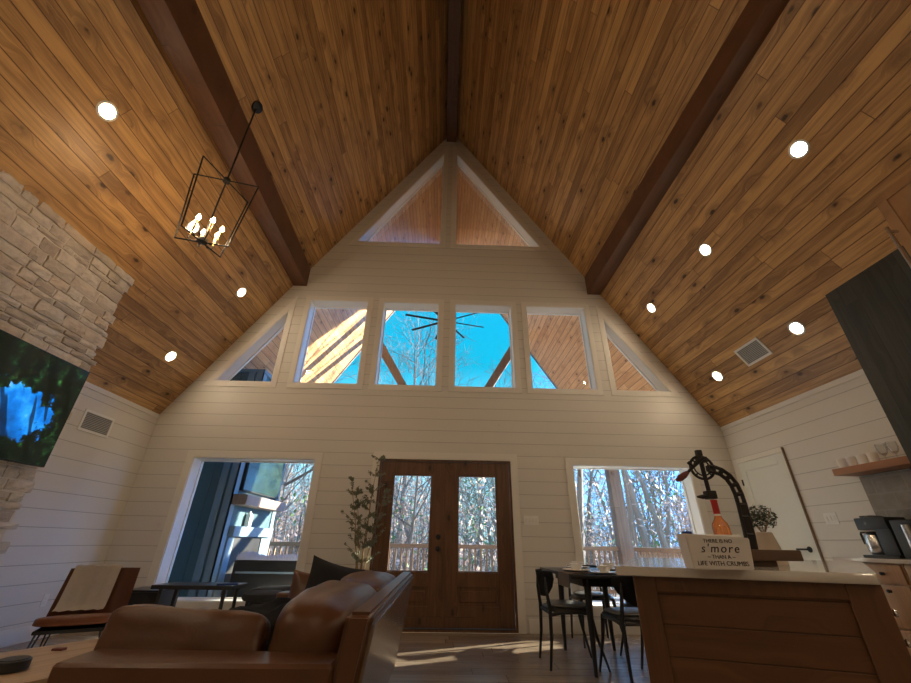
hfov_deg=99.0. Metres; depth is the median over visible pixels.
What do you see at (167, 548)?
window
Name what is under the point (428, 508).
tree
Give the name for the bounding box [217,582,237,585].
book
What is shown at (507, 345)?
bare tree
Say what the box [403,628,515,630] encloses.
threshold
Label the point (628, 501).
bare tree
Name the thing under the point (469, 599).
door
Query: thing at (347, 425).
wall
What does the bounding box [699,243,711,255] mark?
recessed light
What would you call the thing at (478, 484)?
bare tree
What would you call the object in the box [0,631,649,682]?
floor
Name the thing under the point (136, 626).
leather cushion
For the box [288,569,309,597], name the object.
throw pillow
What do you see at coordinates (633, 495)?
bare tree
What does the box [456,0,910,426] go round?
ceiling
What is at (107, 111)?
recessed light
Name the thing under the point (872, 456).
tumbler
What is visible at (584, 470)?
bare tree
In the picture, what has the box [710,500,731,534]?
wine bottle
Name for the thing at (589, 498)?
bare tree
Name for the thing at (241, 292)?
recessed light
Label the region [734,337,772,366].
ceiling vent
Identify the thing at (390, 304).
window
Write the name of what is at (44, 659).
coffee table
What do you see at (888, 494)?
backsplash
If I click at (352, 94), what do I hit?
ceiling
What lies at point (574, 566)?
bowl
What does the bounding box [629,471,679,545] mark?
bare tree
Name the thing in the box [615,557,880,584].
island countertop
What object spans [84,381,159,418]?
trim
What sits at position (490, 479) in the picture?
bare tree
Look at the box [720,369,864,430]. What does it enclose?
trim
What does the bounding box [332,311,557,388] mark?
truss
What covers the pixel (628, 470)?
bare tree
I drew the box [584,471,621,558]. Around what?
bare tree
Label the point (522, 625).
trim
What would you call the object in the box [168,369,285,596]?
exterior wall
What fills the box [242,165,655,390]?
ceiling
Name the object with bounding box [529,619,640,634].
baseboard
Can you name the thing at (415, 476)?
bare tree
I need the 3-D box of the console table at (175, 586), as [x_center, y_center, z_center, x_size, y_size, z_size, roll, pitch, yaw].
[-2.529,2.670,3.733,0.760,0.585,0.340,2,-27,-1]
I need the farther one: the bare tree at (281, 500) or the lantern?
the bare tree at (281, 500)
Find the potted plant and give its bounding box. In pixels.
[749,504,788,564]
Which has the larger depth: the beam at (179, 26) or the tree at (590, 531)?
the tree at (590, 531)
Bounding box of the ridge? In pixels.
[447,0,460,141]
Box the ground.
[271,541,619,596]
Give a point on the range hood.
(872, 308)
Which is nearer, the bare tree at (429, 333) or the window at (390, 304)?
the window at (390, 304)
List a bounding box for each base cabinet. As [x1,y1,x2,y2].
[128,586,179,606]
[863,562,910,655]
[904,564,910,580]
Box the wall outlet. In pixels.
[39,594,49,606]
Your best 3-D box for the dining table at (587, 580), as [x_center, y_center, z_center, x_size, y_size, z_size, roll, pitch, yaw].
[1.430,2.697,3.839,0.860,0.745,1.240,2,-27,-1]
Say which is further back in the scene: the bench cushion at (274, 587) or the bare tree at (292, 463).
the bare tree at (292, 463)
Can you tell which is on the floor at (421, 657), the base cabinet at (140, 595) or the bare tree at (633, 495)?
the base cabinet at (140, 595)
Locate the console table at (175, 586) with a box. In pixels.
[150,582,247,608]
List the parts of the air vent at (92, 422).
duct plate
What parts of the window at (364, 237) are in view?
frame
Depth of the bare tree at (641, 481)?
17.57 m
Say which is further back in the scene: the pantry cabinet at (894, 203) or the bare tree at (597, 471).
the bare tree at (597, 471)
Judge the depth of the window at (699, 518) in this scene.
5.68 m
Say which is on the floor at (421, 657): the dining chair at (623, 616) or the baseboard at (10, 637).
the dining chair at (623, 616)
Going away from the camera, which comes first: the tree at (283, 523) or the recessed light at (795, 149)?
the recessed light at (795, 149)
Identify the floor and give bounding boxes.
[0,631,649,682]
[592,597,624,601]
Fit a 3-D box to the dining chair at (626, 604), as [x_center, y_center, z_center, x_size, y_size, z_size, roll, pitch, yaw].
[1.937,2.718,3.869,0.553,0.755,0.489,2,-27,-1]
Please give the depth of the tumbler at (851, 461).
3.95 m
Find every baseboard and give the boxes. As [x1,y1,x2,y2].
[0,625,56,647]
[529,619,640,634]
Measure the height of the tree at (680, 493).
5.731 m
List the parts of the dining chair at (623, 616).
leg, rail, seat, backrest, leg, cross rail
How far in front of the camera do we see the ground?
43.95 m
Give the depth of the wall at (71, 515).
4.52 m
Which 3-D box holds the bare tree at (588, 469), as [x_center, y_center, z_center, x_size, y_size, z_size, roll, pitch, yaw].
[8.583,6.327,21.521,5.499,14.163,6.703,0,-27,2]
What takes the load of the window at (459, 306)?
in the wall at (347, 425)
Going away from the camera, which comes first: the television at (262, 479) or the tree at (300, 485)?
the television at (262, 479)
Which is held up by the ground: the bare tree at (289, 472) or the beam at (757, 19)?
the bare tree at (289, 472)
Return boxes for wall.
[0,386,157,630]
[104,137,743,633]
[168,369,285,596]
[722,375,910,560]
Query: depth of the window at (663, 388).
6.59 m
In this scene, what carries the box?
on the island countertop
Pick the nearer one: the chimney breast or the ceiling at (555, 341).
the chimney breast
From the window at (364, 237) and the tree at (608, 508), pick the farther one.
the tree at (608, 508)
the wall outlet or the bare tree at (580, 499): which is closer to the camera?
the wall outlet
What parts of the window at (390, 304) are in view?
frame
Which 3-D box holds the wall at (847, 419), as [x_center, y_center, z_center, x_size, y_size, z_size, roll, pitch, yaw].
[4.423,0.108,0.823,0.250,2.661,10.479,2,-27,-1]
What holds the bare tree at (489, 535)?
on the ground
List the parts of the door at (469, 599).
raised panel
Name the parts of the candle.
lid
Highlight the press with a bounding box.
[675,450,803,566]
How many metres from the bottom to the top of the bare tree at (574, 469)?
17.744 m
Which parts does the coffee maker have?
carafe handle, lid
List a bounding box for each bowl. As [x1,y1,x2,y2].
[568,563,582,569]
[596,565,610,572]
[602,563,614,568]
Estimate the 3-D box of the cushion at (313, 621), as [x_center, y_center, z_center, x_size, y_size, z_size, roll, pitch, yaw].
[-0.610,1.430,1.919,0.352,0.398,0.982,9,-27,2]
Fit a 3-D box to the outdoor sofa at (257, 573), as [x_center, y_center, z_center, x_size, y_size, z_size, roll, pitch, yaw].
[-2.572,3.679,5.797,1.280,0.745,0.765,2,-27,-1]
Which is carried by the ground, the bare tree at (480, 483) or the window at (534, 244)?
the bare tree at (480, 483)
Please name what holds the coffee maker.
on the countertop at (863, 559)
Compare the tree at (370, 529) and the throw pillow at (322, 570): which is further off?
the tree at (370, 529)
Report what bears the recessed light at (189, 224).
in the ceiling at (352, 94)
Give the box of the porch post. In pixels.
[605,470,633,563]
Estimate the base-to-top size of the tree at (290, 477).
6.348 m
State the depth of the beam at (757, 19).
4.38 m
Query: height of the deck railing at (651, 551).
0.885 m
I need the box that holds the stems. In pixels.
[269,463,693,596]
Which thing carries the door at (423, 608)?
in the wall at (347, 425)
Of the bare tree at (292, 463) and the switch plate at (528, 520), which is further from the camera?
the bare tree at (292, 463)
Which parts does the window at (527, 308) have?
frame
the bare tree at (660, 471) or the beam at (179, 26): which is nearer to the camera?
the beam at (179, 26)
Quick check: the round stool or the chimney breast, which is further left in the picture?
the chimney breast
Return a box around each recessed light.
[96,101,118,121]
[164,351,176,361]
[186,220,199,233]
[236,287,246,296]
[646,303,655,312]
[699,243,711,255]
[711,371,722,381]
[788,139,809,158]
[788,321,805,334]
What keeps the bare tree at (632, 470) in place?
on the ground
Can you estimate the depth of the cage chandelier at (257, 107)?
3.94 m
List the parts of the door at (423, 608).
raised panel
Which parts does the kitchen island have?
board panel, knob, knob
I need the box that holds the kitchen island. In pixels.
[615,557,910,682]
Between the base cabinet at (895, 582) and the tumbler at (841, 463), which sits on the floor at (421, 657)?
the base cabinet at (895, 582)
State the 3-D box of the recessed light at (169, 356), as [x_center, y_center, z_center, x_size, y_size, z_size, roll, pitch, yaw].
[-4.055,0.210,5.532,0.105,0.157,0.176,0,-27,2]
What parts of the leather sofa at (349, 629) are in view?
arm, arm, panel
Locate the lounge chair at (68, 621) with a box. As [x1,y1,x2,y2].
[27,567,139,648]
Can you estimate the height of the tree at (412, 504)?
6.018 m
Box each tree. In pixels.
[270,355,359,541]
[270,485,307,554]
[270,488,300,555]
[272,477,305,554]
[272,523,290,553]
[274,463,313,521]
[278,463,313,513]
[280,464,310,529]
[282,463,311,535]
[285,469,308,548]
[341,455,391,568]
[342,311,487,569]
[380,319,505,569]
[381,321,478,482]
[386,476,478,571]
[389,476,494,570]
[398,476,430,560]
[415,508,429,548]
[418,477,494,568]
[428,477,492,542]
[459,483,484,555]
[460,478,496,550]
[464,477,495,571]
[466,345,511,386]
[491,470,604,496]
[492,357,585,564]
[492,469,627,564]
[508,331,651,555]
[535,372,671,557]
[538,381,637,557]
[574,469,618,560]
[575,470,604,528]
[583,469,598,563]
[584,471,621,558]
[588,469,668,508]
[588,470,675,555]
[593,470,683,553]
[594,508,617,562]
[600,471,678,547]
[624,470,672,555]
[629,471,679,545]
[632,471,683,535]
[641,471,685,557]
[654,493,691,556]
[656,471,685,526]
[656,487,690,547]
[659,489,688,538]
[676,507,691,537]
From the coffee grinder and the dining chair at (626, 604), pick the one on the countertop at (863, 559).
the coffee grinder
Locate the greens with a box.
[273,476,686,588]
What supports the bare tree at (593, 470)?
on the ground
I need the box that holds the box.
[677,531,754,570]
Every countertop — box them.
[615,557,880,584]
[832,557,910,563]
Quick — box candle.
[0,655,32,674]
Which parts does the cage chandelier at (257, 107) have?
cage frame, stem, cage frame, rod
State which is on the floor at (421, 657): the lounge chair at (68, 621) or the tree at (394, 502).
the lounge chair at (68, 621)
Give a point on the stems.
(491, 520)
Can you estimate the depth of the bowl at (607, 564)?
4.12 m
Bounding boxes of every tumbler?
[835,458,847,467]
[845,456,857,465]
[855,454,868,463]
[865,452,879,461]
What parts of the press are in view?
lever, curved arm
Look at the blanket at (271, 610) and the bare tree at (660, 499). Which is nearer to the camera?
the blanket at (271, 610)
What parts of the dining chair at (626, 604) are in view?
leg, seat, leg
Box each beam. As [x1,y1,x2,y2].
[137,0,310,285]
[584,0,789,294]
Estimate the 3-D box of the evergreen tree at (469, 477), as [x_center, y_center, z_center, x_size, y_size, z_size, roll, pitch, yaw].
[0.144,15.804,37.155,7.334,10.811,6.409,-10,-29,19]
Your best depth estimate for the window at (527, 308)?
6.73 m
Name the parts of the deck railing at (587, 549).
rail, rail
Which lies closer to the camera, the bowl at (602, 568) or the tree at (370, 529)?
the bowl at (602, 568)
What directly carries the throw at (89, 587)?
on the lounge chair at (68, 621)
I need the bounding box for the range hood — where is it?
[825,245,910,463]
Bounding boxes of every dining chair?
[535,569,610,671]
[567,565,628,648]
[599,575,640,682]
[620,601,643,668]
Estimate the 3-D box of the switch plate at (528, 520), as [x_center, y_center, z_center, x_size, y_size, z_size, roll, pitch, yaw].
[1.049,2.475,5.375,0.199,0.103,0.009,2,-27,-1]
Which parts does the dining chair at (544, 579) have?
leg, backrest, leg, seat, rail, leg, leg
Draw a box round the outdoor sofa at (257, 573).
[226,560,296,597]
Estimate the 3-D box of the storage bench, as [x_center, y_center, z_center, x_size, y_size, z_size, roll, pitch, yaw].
[-1.731,3.026,4.343,1.103,0.494,0.422,2,-27,-1]
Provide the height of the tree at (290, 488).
5.886 m
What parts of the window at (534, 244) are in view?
frame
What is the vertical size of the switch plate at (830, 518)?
0.120 m
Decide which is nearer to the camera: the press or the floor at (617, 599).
the press
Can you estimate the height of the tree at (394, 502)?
5.938 m
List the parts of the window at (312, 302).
frame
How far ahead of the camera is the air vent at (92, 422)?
4.81 m
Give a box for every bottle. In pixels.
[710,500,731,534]
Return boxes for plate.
[524,516,538,524]
[563,568,590,571]
[590,571,615,573]
[822,512,839,524]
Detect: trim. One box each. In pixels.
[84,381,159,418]
[362,451,526,633]
[369,459,518,632]
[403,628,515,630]
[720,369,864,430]
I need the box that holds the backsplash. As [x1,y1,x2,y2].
[859,469,910,518]
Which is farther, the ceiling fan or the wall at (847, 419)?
the ceiling fan
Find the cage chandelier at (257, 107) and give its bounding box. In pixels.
[174,101,262,257]
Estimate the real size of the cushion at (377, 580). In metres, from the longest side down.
0.973 x 0.392 x 0.354 m
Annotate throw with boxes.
[52,564,122,611]
[236,551,297,560]
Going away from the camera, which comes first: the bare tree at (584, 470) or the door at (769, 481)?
the door at (769, 481)
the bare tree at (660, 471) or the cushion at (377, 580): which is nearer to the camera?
the cushion at (377, 580)
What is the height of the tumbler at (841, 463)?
0.100 m
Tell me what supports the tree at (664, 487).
on the ground
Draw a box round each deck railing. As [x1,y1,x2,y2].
[267,542,618,593]
[634,547,682,557]
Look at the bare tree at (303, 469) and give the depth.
26.34 m
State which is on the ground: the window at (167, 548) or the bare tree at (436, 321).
the bare tree at (436, 321)
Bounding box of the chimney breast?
[0,170,134,553]
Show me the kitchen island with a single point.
(806, 621)
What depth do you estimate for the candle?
1.86 m
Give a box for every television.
[0,329,89,466]
[239,463,284,498]
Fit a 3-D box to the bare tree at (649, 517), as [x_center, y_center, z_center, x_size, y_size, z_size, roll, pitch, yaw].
[12.881,10.543,26.235,5.752,11.004,5.679,-14,-31,27]
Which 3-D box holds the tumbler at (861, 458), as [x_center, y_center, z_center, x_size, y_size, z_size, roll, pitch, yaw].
[4.052,1.181,3.871,0.084,0.100,0.084,2,-27,-1]
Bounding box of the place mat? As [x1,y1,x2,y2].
[558,571,601,587]
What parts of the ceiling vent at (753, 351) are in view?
duct plate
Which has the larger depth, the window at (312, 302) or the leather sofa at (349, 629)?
the window at (312, 302)
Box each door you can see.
[372,461,443,627]
[440,462,515,628]
[732,447,823,559]
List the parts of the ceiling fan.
blade, blade, blade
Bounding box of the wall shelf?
[832,456,910,475]
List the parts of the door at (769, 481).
casing, handle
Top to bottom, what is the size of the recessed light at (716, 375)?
0.157 m
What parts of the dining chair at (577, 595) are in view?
leg, backrest, leg, seat, leg, leg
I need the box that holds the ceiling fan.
[405,312,483,338]
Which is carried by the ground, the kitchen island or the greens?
the greens
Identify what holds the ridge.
attached to the ceiling at (352, 94)
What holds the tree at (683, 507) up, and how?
on the ground
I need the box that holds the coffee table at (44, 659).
[0,638,98,682]
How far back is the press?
1.75 m
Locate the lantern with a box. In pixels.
[244,511,252,526]
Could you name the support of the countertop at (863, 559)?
on the base cabinet at (907, 567)
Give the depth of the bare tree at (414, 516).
13.34 m
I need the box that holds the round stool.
[241,590,281,605]
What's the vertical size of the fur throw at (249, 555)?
0.133 m
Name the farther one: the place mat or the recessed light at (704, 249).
the recessed light at (704, 249)
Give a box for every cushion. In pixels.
[94,604,270,650]
[251,585,290,590]
[268,580,376,652]
[340,569,394,591]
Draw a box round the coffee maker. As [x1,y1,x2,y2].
[854,515,905,558]
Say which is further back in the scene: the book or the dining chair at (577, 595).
the dining chair at (577, 595)
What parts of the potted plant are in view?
pot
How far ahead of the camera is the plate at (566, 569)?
3.66 m
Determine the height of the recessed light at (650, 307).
0.157 m
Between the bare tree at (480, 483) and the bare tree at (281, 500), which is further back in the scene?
the bare tree at (480, 483)
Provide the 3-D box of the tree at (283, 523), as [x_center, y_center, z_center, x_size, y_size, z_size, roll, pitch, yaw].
[-9.950,11.736,21.333,2.311,3.850,2.934,0,-27,2]
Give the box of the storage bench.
[245,585,290,605]
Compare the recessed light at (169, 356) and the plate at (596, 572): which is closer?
the plate at (596, 572)
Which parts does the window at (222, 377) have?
frame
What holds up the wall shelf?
attached to the wall at (847, 419)
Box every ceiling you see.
[0,0,448,413]
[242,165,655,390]
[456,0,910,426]
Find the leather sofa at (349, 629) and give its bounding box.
[46,569,412,682]
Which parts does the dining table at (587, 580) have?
leg, leg, leg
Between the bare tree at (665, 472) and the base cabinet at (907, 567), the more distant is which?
the bare tree at (665, 472)
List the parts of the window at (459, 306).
frame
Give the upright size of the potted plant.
0.272 m
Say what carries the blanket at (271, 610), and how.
on the leather sofa at (349, 629)
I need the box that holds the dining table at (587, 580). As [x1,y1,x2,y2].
[540,567,620,677]
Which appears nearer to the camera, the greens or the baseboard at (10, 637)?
the baseboard at (10, 637)
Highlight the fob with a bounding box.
[51,647,66,650]
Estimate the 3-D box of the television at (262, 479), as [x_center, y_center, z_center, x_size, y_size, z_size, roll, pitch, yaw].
[-3.408,2.307,6.996,0.057,0.860,1.480,2,-27,-1]
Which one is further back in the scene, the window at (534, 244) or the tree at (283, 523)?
the tree at (283, 523)
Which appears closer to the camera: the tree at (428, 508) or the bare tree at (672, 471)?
the tree at (428, 508)
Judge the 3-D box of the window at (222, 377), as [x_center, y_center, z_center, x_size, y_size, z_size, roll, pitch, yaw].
[-3.403,0.003,6.634,1.143,1.723,0.274,2,-27,-1]
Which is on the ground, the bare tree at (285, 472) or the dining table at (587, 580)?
the bare tree at (285, 472)
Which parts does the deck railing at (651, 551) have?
rail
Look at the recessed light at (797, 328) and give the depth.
4.41 m
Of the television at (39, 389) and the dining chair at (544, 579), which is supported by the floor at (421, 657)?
the dining chair at (544, 579)
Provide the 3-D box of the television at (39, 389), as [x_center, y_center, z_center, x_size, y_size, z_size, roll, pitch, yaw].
[-3.729,0.344,2.987,0.103,0.930,1.660,2,-27,-1]
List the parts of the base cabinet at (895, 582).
drawer, drawer, drawer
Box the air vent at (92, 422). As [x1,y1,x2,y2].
[77,409,114,437]
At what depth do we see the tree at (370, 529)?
5.05 m
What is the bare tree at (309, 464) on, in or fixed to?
on the ground
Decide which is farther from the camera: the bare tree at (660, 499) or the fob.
the bare tree at (660, 499)
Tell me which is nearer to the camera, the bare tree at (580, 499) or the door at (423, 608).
the door at (423, 608)
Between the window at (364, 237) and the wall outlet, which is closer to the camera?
the wall outlet
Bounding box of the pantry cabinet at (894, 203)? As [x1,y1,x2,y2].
[873,171,910,267]
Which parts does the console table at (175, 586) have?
leg, leg, leg, leg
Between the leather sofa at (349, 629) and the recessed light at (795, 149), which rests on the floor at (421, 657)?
the leather sofa at (349, 629)
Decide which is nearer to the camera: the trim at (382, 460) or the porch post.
the trim at (382, 460)
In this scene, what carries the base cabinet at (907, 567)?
on the floor at (421, 657)
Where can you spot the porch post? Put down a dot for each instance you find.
(625, 553)
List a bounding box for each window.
[145,450,323,609]
[202,296,297,387]
[286,295,373,389]
[348,145,448,247]
[368,298,443,391]
[448,300,521,392]
[451,144,548,250]
[521,302,603,394]
[565,457,712,615]
[596,305,681,396]
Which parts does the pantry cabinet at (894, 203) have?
bar handle, door panel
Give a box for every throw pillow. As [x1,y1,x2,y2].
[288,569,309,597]
[305,555,364,589]
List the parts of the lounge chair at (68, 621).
leg, leg, seat frame, seat, backrest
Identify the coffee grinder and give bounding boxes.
[889,519,910,558]
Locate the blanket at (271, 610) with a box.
[229,597,292,650]
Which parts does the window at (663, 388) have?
frame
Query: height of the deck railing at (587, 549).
0.885 m

